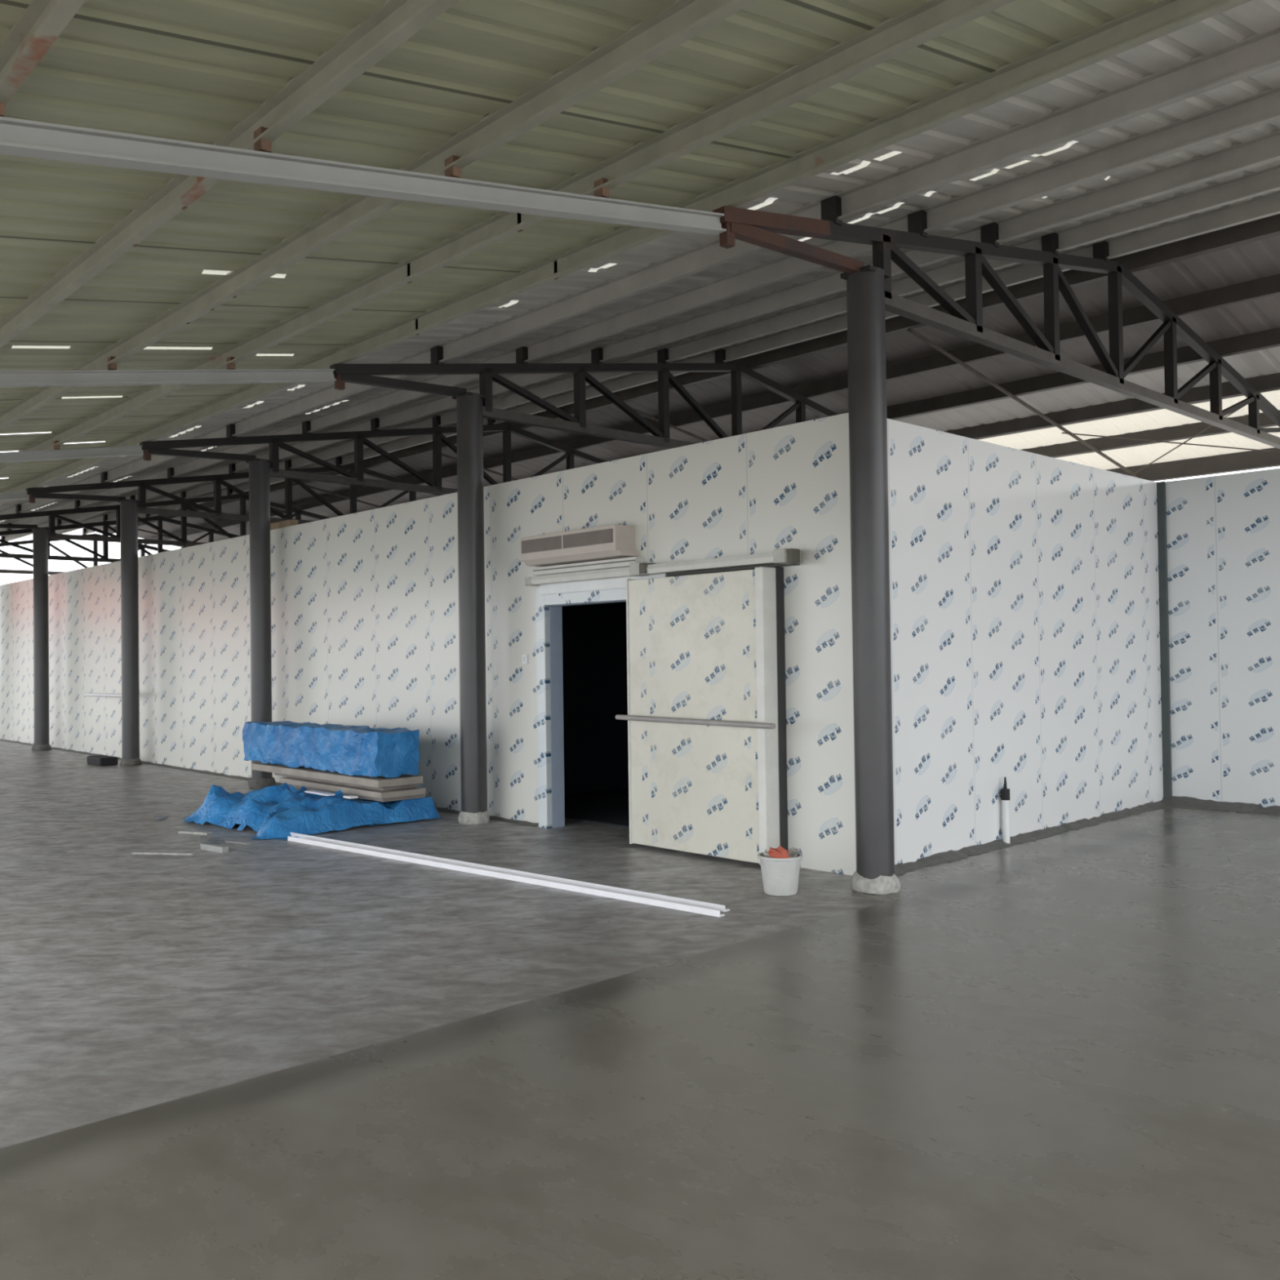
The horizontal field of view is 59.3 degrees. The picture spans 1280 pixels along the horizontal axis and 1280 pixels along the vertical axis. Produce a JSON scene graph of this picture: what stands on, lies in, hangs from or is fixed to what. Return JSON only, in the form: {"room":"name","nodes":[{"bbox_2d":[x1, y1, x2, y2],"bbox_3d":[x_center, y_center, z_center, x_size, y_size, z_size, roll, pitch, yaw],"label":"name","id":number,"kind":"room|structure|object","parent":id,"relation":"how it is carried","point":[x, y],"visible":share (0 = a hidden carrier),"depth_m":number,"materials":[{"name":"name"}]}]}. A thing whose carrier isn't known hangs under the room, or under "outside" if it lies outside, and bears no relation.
{"room":"warehouse interior","nodes":[
{"label":"warehouse interior","id":0,"kind":"room"},
{"bbox_2d":[0,412,856,875],"bbox_3d":[-7.563,0.301,17.816,0.150,3.349,26.733,0,-1,-43],"label":"wall","id":1,"kind":"structure","parent":0,"point":[365,604],"depth_m":12.10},
{"bbox_2d":[0,738,538,826],"bbox_3d":[-8.904,2.000,19.035,0.112,0.047,23.050,0,-1,-43],"label":"trim","id":2,"kind":"structure","parent":1,"relation":"attached to","point":[439,809],"depth_m":15.97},
{"bbox_2d":[271,519,297,529],"bbox_3d":[-4.666,-1.506,14.744,0.120,0.090,0.550,0,-1,-43],"label":"timber offcut","id":3,"kind":"object","parent":1,"relation":"on","point":[289,522],"visible":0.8,"depth_m":14.63,"materials":[{"name":"brown wood"}]},
{"bbox_2d":[522,654,528,663],"bbox_3d":[-1.113,0.185,10.877,0.038,0.090,0.070,0,-1,-43],"label":"wall switch","id":4,"kind":"object","parent":1,"relation":"attached to","point":[525,657],"visible":1,"depth_m":10.86,"materials":[{"name":"white plastic"}]},
{"bbox_2d":[520,524,639,566],"bbox_3d":[-0.572,-0.844,10.152,0.252,0.268,1.380,0,-1,-43],"label":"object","id":5,"kind":"object","parent":1,"relation":"attached to","point":[614,541],"visible":0.99,"depth_m":9.96,"materials":[{"name":"beige plastic"}]},
{"bbox_2d":[521,528,613,553],"bbox_3d":[-0.673,-0.883,10.091,0.007,0.120,1.270,0,-1,-43],"label":"grille","id":6,"kind":"object","parent":5,"relation":"attached to","point":[585,539],"depth_m":10.05,"materials":[{"name":"beige plastic"}]},
{"bbox_2d":[549,600,626,827],"bbox_3d":[-0.240,0.704,10.094,0.150,2.104,1.604,0,-1,-43],"label":"trim","id":7,"kind":"structure","parent":1,"relation":"attached to","point":[555,611],"depth_m":10.66,"materials":[{"name":"grey metal"}]},
{"bbox_2d":[535,576,669,828],"bbox_3d":[-0.327,0.622,10.032,0.060,2.270,1.830,0,-1,-43],"label":"trim","id":8,"kind":"structure","parent":1,"relation":"attached to","point":[543,602],"depth_m":10.60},
{"bbox_2d":[538,573,667,595],"bbox_3d":[-0.363,-0.493,10.009,0.024,0.100,1.700,0,-1,-43],"label":"trim","id":9,"kind":"structure","parent":1,"relation":"attached to","point":[612,583],"depth_m":10.09,"materials":[{"name":"white metal"}]},
{"bbox_2d":[524,548,802,849],"bbox_3d":[0.100,0.501,9.469,0.217,2.442,3.190,0,-1,-43],"label":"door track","id":10,"kind":"object","parent":1,"relation":"attached to","point":[632,566],"visible":0.94,"depth_m":8.73,"materials":[{"name":"white metal"}]},
{"bbox_2d":[615,566,779,865],"bbox_3d":[0.460,0.583,8.946,0.224,2.232,1.710,0,-1,-43],"label":"door","id":11,"kind":"structure","parent":10,"relation":"attached to","point":[702,717],"depth_m":8.85,"materials":[{"name":"white metal"}]},
{"bbox_2d":[0,140,1111,522],"bbox_3d":[-7.378,-2.535,15.228,5.830,1.036,26.180,0,-1,-43],"label":"skylight","id":12,"kind":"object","parent":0,"point":[864,163],"depth_m":8.28,"materials":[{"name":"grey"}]},
{"bbox_2d":[0,0,1158,491],"bbox_3d":[-8.703,-1.961,11.756,6.950,1.211,36.250,0,-1,-43],"label":"ceiling","id":13,"kind":"structure","parent":0,"point":[184,70],"depth_m":5.29,"materials":[{"name":"metal"}]},
{"bbox_2d":[561,602,629,827],"bbox_3d":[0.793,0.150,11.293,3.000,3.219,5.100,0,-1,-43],"label":"doorway","id":14,"kind":"structure","parent":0,"point":[594,636],"depth_m":13.34,"materials":[{"name":"black"}]},
{"bbox_2d":[0,740,1279,1279],"bbox_3d":[-4.230,1.970,15.576,19.700,0.150,37.500,0,-1,-43],"label":"floor","id":15,"kind":"structure","parent":0,"point":[1057,1056],"depth_m":4.52,"materials":[{"name":"grey concrete"}]},
{"bbox_2d":[31,526,51,751],"bbox_3d":[-11.309,-0.021,21.221,0.342,4.200,0.310,0,-1,-43],"label":"steel column","id":16,"kind":"structure","parent":15,"relation":"on","point":[40,535],"depth_m":21.13,"materials":[{"name":"grey metal"}]},
{"bbox_2d":[0,488,330,546],"bbox_3d":[-8.252,-2.577,24.201,11.485,1.287,0.120,0,-1,-43],"label":"roof truss","id":17,"kind":"object","parent":16,"relation":"on","point":[182,541],"visible":0.48,"depth_m":22.50,"materials":[{"name":"black metal"}]},
{"bbox_2d":[86,755,117,765],"bbox_3d":[-8.613,1.929,18.003,0.280,0.130,0.650,0,-1,-43],"label":"block","id":18,"kind":"object","parent":15,"relation":"on","point":[99,760],"visible":1,"depth_m":17.82,"materials":[{"name":"grey concrete"}]},
{"bbox_2d":[118,498,142,766],"bbox_3d":[-8.091,-0.117,17.826,0.323,4.200,0.325,0,-1,-43],"label":"steel column","id":19,"kind":"structure","parent":15,"relation":"on","point":[128,508],"depth_m":17.73,"materials":[{"name":"grey metal"}]},
{"bbox_2d":[84,693,121,697],"bbox_3d":[-8.839,0.910,18.562,0.056,0.065,1.870,0,-1,-43],"label":"pipe","id":20,"kind":"object","parent":19,"relation":"attached to","point":[104,695],"visible":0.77,"depth_m":18.55,"materials":[{"name":"white metal"}]},
{"bbox_2d":[26,456,443,524],"bbox_3d":[-5.033,-2.674,20.806,11.485,1.287,0.120,0,-1,-43],"label":"roof truss","id":21,"kind":"object","parent":19,"relation":"on","point":[46,492],"visible":0.52,"depth_m":18.70,"materials":[{"name":"black metal"}]},
{"bbox_2d":[0,491,28,500],"bbox_3d":[-11.548,-1.614,14.596,6.547,1.222,0.090,0,-1,-43],"label":"rafter","id":22,"kind":"object","parent":21,"relation":"attached to","point":[21,495],"visible":1,"depth_m":16.71,"materials":[{"name":"grey metal"}]},
{"bbox_2d":[0,0,85,116],"bbox_3d":[-9.281,-1.748,11.374,0.055,0.180,36.000,0,-1,-43],"label":"purlin","id":23,"kind":"structure","parent":22,"relation":"on","point":[42,22],"depth_m":3.71,"materials":[{"name":"grey metal"}]},
{"bbox_2d":[0,0,458,348],"bbox_3d":[-8.557,-1.919,12.065,0.057,0.180,36.000,0,-1,-43],"label":"purlin","id":24,"kind":"structure","parent":22,"relation":"on","point":[368,42],"depth_m":4.68,"materials":[{"name":"grey metal"}]},
{"bbox_2d":[0,0,758,430],"bbox_3d":[-7.870,-2.083,12.722,0.057,0.180,36.000,0,-1,-43],"label":"purlin","id":25,"kind":"structure","parent":22,"relation":"on","point":[646,41],"depth_m":5.30,"materials":[{"name":"grey metal"}]},
{"bbox_2d":[0,0,1015,473],"bbox_3d":[-7.183,-2.246,13.378,0.057,0.180,36.000,0,-1,-43],"label":"purlin","id":26,"kind":"structure","parent":22,"relation":"on","point":[891,37],"depth_m":5.80,"materials":[{"name":"grey metal"}]},
{"bbox_2d":[0,0,1252,501],"bbox_3d":[-6.453,-2.439,14.076,0.057,0.139,36.000,0,-1,-43],"label":"purlin","id":27,"kind":"structure","parent":21,"relation":"on","point":[1112,37],"depth_m":6.25,"materials":[{"name":"grey metal"}]},
{"bbox_2d":[0,27,1279,515],"bbox_3d":[-5.702,-2.638,14.794,0.055,0.170,36.000,0,-1,-43],"label":"purlin","id":28,"kind":"structure","parent":21,"relation":"on","point":[1255,54],"depth_m":7.05,"materials":[{"name":"grey metal"}]},
{"bbox_2d":[0,87,1279,531],"bbox_3d":[-4.957,-2.814,15.505,0.055,0.170,36.000,0,-1,-43],"label":"purlin","id":29,"kind":"structure","parent":21,"relation":"on","point":[1223,121],"depth_m":8.43,"materials":[{"name":"grey metal"}]},
{"bbox_2d":[3,129,1279,541],"bbox_3d":[-4.212,-2.991,16.217,0.055,0.170,36.000,0,-1,-43],"label":"roof purlin","id":30,"kind":"structure","parent":21,"relation":"on","point":[1238,157],"depth_m":9.95,"materials":[{"name":"grey metal"}]},
{"bbox_2d":[55,164,1279,533],"bbox_3d":[-3.482,-3.165,16.914,0.055,0.170,36.000,0,-1,-43],"label":"roof purlin","id":31,"kind":"structure","parent":21,"relation":"on","point":[1251,184],"depth_m":10.65,"materials":[{"name":"grey metal"}]},
{"bbox_2d":[102,213,1279,534],"bbox_3d":[-2.397,-3.337,17.947,0.100,0.165,36.000,0,-1,-43],"label":"roof purlin","id":32,"kind":"structure","parent":21,"relation":"on","point":[1269,226],"depth_m":12.35,"materials":[{"name":"metal"}]},
{"bbox_2d":[144,273,1279,545],"bbox_3d":[-1.597,-3.143,18.701,0.060,0.170,36.000,0,-1,-43],"label":"roof purlin","id":33,"kind":"structure","parent":21,"relation":"on","point":[1268,286],"depth_m":13.65,"materials":[{"name":"metal"}]},
{"bbox_2d":[886,327,1279,419],"bbox_3d":[-0.730,-2.938,19.517,0.100,0.170,36.000,0,-1,-43],"label":"roof purlin","id":34,"kind":"structure","parent":21,"relation":"on","point":[1267,339],"depth_m":13.46,"materials":[{"name":"metal"}]},
{"bbox_2d":[945,372,1279,439],"bbox_3d":[0.132,-2.733,20.330,0.130,0.170,36.000,0,-1,-43],"label":"roof purlin","id":35,"kind":"structure","parent":21,"relation":"on","point":[1267,383],"depth_m":14.27,"materials":[{"name":"metal"}]},
{"bbox_2d":[1021,409,1279,457],"bbox_3d":[0.970,-2.531,21.118,0.130,0.170,36.000,0,-1,-43],"label":"roof purlin","id":36,"kind":"structure","parent":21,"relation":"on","point":[1186,431],"depth_m":15.00,"materials":[{"name":"metal"}]},
{"bbox_2d":[131,851,195,855],"bbox_3d":[-3.999,1.790,9.425,0.558,0.015,0.040,-1,-1,10],"label":"metal strip","id":37,"kind":"object","parent":15,"relation":"on","point":[133,852],"visible":1,"depth_m":9.41,"materials":[{"name":"white metal"}]},
{"bbox_2d":[177,830,212,835],"bbox_3d":[-4.174,1.806,10.547,0.349,0.020,0.070,-1,-1,23],"label":"metal strip","id":38,"kind":"object","parent":15,"relation":"on","point":[188,832],"visible":1,"depth_m":10.52,"materials":[{"name":"silver metal"}]},
{"bbox_2d":[200,835,228,853],"bbox_3d":[-3.744,1.773,9.745,0.158,0.050,0.775,0,-1,-34],"label":"metal strip","id":39,"kind":"object","parent":15,"relation":"on","point":[204,845],"visible":1,"depth_m":9.55,"materials":[{"name":"silver metal"}]},
{"bbox_2d":[225,840,251,844],"bbox_3d":[-3.550,1.788,9.933,0.282,0.020,0.050,-1,-1,30],"label":"metal strip","id":40,"kind":"object","parent":15,"relation":"on","point":[234,842],"visible":1,"depth_m":9.91,"materials":[{"name":"silver metal"}]},
{"bbox_2d":[246,457,275,788],"bbox_3d":[-4.882,-0.213,14.437,0.326,4.200,0.318,0,-1,-43],"label":"steel column","id":41,"kind":"structure","parent":15,"relation":"on","point":[259,468],"depth_m":14.34,"materials":[{"name":"grey metal"}]},
{"bbox_2d":[139,415,607,494],"bbox_3d":[-1.813,-2.770,17.411,11.485,1.287,0.120,0,-1,-43],"label":"roof truss","id":42,"kind":"object","parent":41,"relation":"on","point":[153,447],"visible":0.62,"depth_m":15.43,"materials":[{"name":"black metal"}]},
{"bbox_2d":[0,445,143,462],"bbox_3d":[-8.328,-1.710,11.201,6.547,1.222,0.090,0,-1,-43],"label":"rafter","id":43,"kind":"object","parent":42,"relation":"attached to","point":[20,456],"visible":1,"depth_m":12.89,"materials":[{"name":"grey metal"}]},
{"bbox_2d":[156,782,440,839],"bbox_3d":[-3.471,1.630,11.426,1.989,0.378,2.394,0,-1,-43],"label":"tarp","id":44,"kind":"object","parent":15,"relation":"on","point":[273,811],"visible":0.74,"depth_m":10.87,"materials":[{"name":"blue plastic"}]},
{"bbox_2d":[304,790,334,795],"bbox_3d":[-3.150,1.504,11.052,0.080,0.015,0.470,0,-1,-43],"label":"scrap","id":45,"kind":"object","parent":44,"relation":"on","point":[314,792],"visible":1,"depth_m":11.02,"materials":[{"name":"white plastic"}]},
{"bbox_2d":[342,795,357,799],"bbox_3d":[-2.785,1.509,10.812,0.080,0.018,0.140,0,-1,-43],"label":"scrap","id":46,"kind":"object","parent":44,"relation":"on","point":[350,797],"visible":1,"depth_m":10.78,"materials":[{"name":"white plastic"}]},
{"bbox_2d":[291,784,425,802],"bbox_3d":[-2.959,1.566,11.693,0.480,0.036,1.900,0,-1,-43],"label":"board","id":47,"kind":"object","parent":44,"relation":"on","point":[419,796],"visible":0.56,"depth_m":11.09,"materials":[{"name":"beige wood"}]},
{"bbox_2d":[280,777,426,798],"bbox_3d":[-3.036,1.518,11.731,0.500,0.056,2.140,0,-1,-43],"label":"board","id":48,"kind":"object","parent":47,"relation":"on","point":[290,780],"visible":0.72,"depth_m":11.18,"materials":[{"name":"beige wood"}]},
{"bbox_2d":[274,773,414,791],"bbox_3d":[-3.167,1.469,11.884,0.360,0.041,2.340,0,-1,-43],"label":"board","id":49,"kind":"object","parent":48,"relation":"on","point":[407,786],"visible":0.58,"depth_m":11.29,"materials":[{"name":"beige wood"}]},
{"bbox_2d":[252,762,422,787],"bbox_3d":[-3.283,1.412,11.962,0.500,0.071,2.770,0,-1,-43],"label":"board","id":50,"kind":"object","parent":49,"relation":"on","point":[371,781],"visible":0.73,"depth_m":11.34,"materials":[{"name":"beige wood"}]},
{"bbox_2d":[242,719,420,777],"bbox_3d":[-3.384,1.133,12.067,0.540,0.472,3.017,0,-1,-43],"label":"wrapped bundle","id":51,"kind":"object","parent":50,"relation":"on","point":[354,749],"visible":1,"depth_m":11.48,"materials":[{"name":"blue plastic"}]},
{"bbox_2d":[452,391,489,824],"bbox_3d":[-1.650,-0.310,11.050,0.333,4.200,0.352,0,-1,-43],"label":"steel column","id":52,"kind":"structure","parent":15,"relation":"on","point":[469,431],"depth_m":10.94,"materials":[{"name":"grey metal"}]},
{"bbox_2d":[329,346,838,448],"bbox_3d":[1.407,-2.867,14.016,11.485,1.287,0.120,0,-1,-43],"label":"roof truss","id":53,"kind":"object","parent":52,"relation":"on","point":[354,373],"visible":0.62,"depth_m":12.05,"materials":[{"name":"metal"}]},
{"bbox_2d":[0,368,336,386],"bbox_3d":[-5.108,-1.807,7.806,6.547,1.222,0.090,0,-1,-43],"label":"rafter","id":54,"kind":"object","parent":53,"relation":"attached to","point":[104,377],"visible":1,"depth_m":8.98,"materials":[{"name":"grey metal"}]},
{"bbox_2d":[287,835,724,917],"bbox_3d":[-1.315,1.725,8.485,4.831,0.040,0.055,-2,-1,41],"label":"metal trim strip","id":55,"kind":"object","parent":15,"relation":"on","point":[705,911],"visible":1,"depth_m":8.02,"materials":[{"name":"white plastic"}]},
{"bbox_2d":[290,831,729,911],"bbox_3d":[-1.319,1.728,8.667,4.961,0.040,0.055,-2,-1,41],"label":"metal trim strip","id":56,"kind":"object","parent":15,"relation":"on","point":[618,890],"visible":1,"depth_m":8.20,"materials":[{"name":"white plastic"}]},
{"bbox_2d":[757,846,802,896],"bbox_3d":[0.943,1.538,7.550,0.300,0.318,0.300,0,-1,-43],"label":"plastic bucket","id":57,"kind":"object","parent":15,"relation":"on","point":[780,867],"visible":1,"depth_m":7.44,"materials":[{"name":"white plastic"}]},
{"bbox_2d":[840,264,900,894],"bbox_3d":[1.566,-0.406,7.659,0.322,4.200,0.336,0,-1,-43],"label":"steel column","id":58,"kind":"structure","parent":15,"relation":"on","point":[874,873],"depth_m":7.54,"materials":[{"name":"grey metal"}]},
{"bbox_2d":[712,195,1279,448],"bbox_3d":[4.626,-2.963,10.620,11.488,1.287,0.120,0,-1,-43],"label":"roof truss","id":59,"kind":"object","parent":58,"relation":"on","point":[757,228],"visible":0.94,"depth_m":9.16,"materials":[{"name":"black metal"}]},
{"bbox_2d":[0,116,726,235],"bbox_3d":[-1.888,-1.903,4.411,6.547,1.222,0.090,0,-1,-43],"label":"rafter","id":60,"kind":"object","parent":59,"relation":"attached to","point":[18,137],"visible":1,"depth_m":4.85,"materials":[{"name":"grey metal"}]},
{"bbox_2d":[1062,432,1279,453],"bbox_3d":[7.064,-2.544,14.568,3.109,0.385,0.018,-1,-1,4],"label":"brace","id":61,"kind":"object","parent":59,"relation":"attached to","point":[1062,433],"visible":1,"depth_m":14.57,"materials":[{"name":"grey metal"}]},
{"bbox_2d":[1130,405,1244,475],"bbox_3d":[7.064,-2.564,14.568,0.018,0.385,3.109,-1,-1,-1],"label":"brace","id":62,"kind":"object","parent":59,"relation":"attached to","point":[1227,415],"visible":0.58,"depth_m":14.67,"materials":[{"name":"grey metal"}]},
{"bbox_2d":[1000,777,1009,843],"bbox_3d":[3.042,1.419,9.347,0.072,0.560,0.072,0,-1,-43],"label":"tube","id":63,"kind":"object","parent":15,"relation":"on","point":[1005,793],"visible":0.98,"depth_m":9.32,"materials":[{"name":"white plastic"}]},
{"bbox_3d":[-14.535,0.076,24.626,0.354,4.200,0.336,0,-1,-43],"label":"steel column","id":64,"kind":"structure","parent":15,"relation":"on","visible":0},
{"bbox_2d":[0,513,239,562],"bbox_3d":[-11.472,-2.481,27.596,11.485,1.287,0.120,0,-1,-43],"label":"roof truss","id":65,"kind":"object","parent":64,"relation":"on","point":[104,557],"visible":0.34,"depth_m":26.40,"materials":[{"name":"black metal"}]},
{"bbox_3d":[-17.752,0.172,28.012,0.327,4.200,0.328,0,-1,-43],"label":"steel column","id":66,"kind":"structure","parent":15,"relation":"on","visible":0},
{"bbox_2d":[0,528,169,574],"bbox_3d":[-14.692,-2.384,30.990,11.485,1.287,0.120,0,-1,-43],"label":"roof truss","id":67,"kind":"object","parent":66,"relation":"on","point":[84,531],"visible":0.23,"depth_m":30.07,"materials":[{"name":"black metal"}]},
{"bbox_2d":[0,0,1279,536],"bbox_3d":[-4.415,-3.014,15.853,5.310,0.929,36.250,0,-1,-43],"label":"ceiling","id":68,"kind":"structure","parent":0,"point":[1226,28],"depth_m":8.11,"materials":[{"name":"grey metal"}]},
{"bbox_2d":[84,191,1279,533],"bbox_3d":[-2.773,-3.333,17.591,0.055,0.170,36.000,0,-1,-43],"label":"roof purlin","id":69,"kind":"structure","parent":68,"relation":"attached to","point":[1260,206],"depth_m":11.62,"materials":[{"name":"grey metal"}]},
{"bbox_2d":[137,235,1279,547],"bbox_3d":[-1.570,-3.242,18.557,2.540,0.450,36.250,0,-1,-43],"label":"ceiling","id":70,"kind":"structure","parent":0,"point":[1259,259],"depth_m":13.90,"materials":[{"name":"grey metal"}]},
{"bbox_2d":[886,418,1163,864],"bbox_3d":[3.516,0.028,10.009,5.183,3.349,0.150,0,-1,-43],"label":"wall","id":71,"kind":"structure","parent":0,"point":[1024,585],"depth_m":9.61,"materials":[{"name":"white plastic"}]},
{"bbox_2d":[894,800,1165,876],"bbox_3d":[3.590,1.677,9.821,5.333,0.064,0.153,0,-1,-43],"label":"trim","id":72,"kind":"structure","parent":71,"relation":"attached to","point":[950,855],"depth_m":9.48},
{"bbox_2d":[893,337,1279,431],"bbox_3d":[-0.245,-2.926,19.805,1.200,0.226,36.250,0,-1,-43],"label":"ceiling","id":73,"kind":"structure","parent":0,"point":[1267,361],"depth_m":14.10,"materials":[{"name":"grey"}]},
{"bbox_2d":[942,371,1279,470],"bbox_3d":[1.211,-2.574,21.176,2.900,0.524,36.250,0,-1,-43],"label":"ceiling","id":74,"kind":"structure","parent":0,"point":[1142,455],"depth_m":15.31,"materials":[{"name":"beige"}]},
{"bbox_2d":[1105,447,1279,481],"bbox_3d":[1.909,-2.250,22.001,0.130,0.240,36.000,0,-1,-43],"label":"roof purlin","id":75,"kind":"structure","parent":74,"relation":"attached to","point":[1250,460],"depth_m":15.62,"materials":[{"name":"metal"}]},
{"bbox_2d":[137,528,191,542],"bbox_3d":[-10.930,-2.365,31.332,6.148,1.118,0.044,0,-1,-43],"label":"bar","id":76,"kind":"object","parent":75,"relation":"attached to","point":[141,530],"visible":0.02,"depth_m":29.55,"materials":[{"name":"black metal"}]},
{"bbox_2d":[306,484,379,507],"bbox_3d":[-4.490,-2.557,24.542,6.148,1.118,0.044,0,-1,-43],"label":"bar","id":77,"kind":"object","parent":75,"relation":"attached to","point":[309,486],"visible":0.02,"depth_m":22.96,"materials":[{"name":"grey metal"}]},
{"bbox_2d":[441,453,519,480],"bbox_3d":[-1.270,-2.654,21.147,6.148,1.118,0.044,0,-1,-43],"label":"bar","id":78,"kind":"object","parent":75,"relation":"attached to","point":[442,455],"visible":0.08,"depth_m":19.79,"materials":[{"name":"grey metal"}]},
{"bbox_2d":[631,407,707,441],"bbox_3d":[1.949,-2.750,17.753,6.148,1.118,0.044,0,-1,-43],"label":"bar","id":79,"kind":"object","parent":75,"relation":"attached to","point":[635,410],"visible":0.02,"depth_m":16.37,"materials":[{"name":"grey metal"}]},
{"bbox_2d":[907,327,1140,478],"bbox_3d":[5.169,-2.847,14.358,6.148,1.118,0.044,0,-1,-43],"label":"bar","id":80,"kind":"object","parent":75,"relation":"attached to","point":[911,331],"visible":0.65,"depth_m":13.79,"materials":[{"name":"grey metal"}]},
{"bbox_2d":[1165,467,1279,807],"bbox_3d":[8.518,-0.063,8.609,0.150,3.349,8.767,0,-1,-43],"label":"wall","id":81,"kind":"structure","parent":0,"point":[1223,531],"depth_m":11.29,"materials":[{"name":"white plastic"}]},
{"bbox_2d":[1156,481,1172,798],"bbox_3d":[5.457,0.026,11.694,0.044,3.349,0.074,0,-1,-43],"label":"column","id":82,"kind":"structure","parent":81,"relation":"attached to","point":[1161,486],"depth_m":11.68,"materials":[{"name":"grey metal"}]},
{"bbox_2d":[1161,795,1279,815],"bbox_3d":[8.332,1.561,8.456,0.326,0.121,8.667,0,-1,-43],"label":"trim","id":83,"kind":"structure","parent":81,"relation":"attached to","point":[1184,802],"depth_m":11.24,"materials":[{"name":"grey concrete"}]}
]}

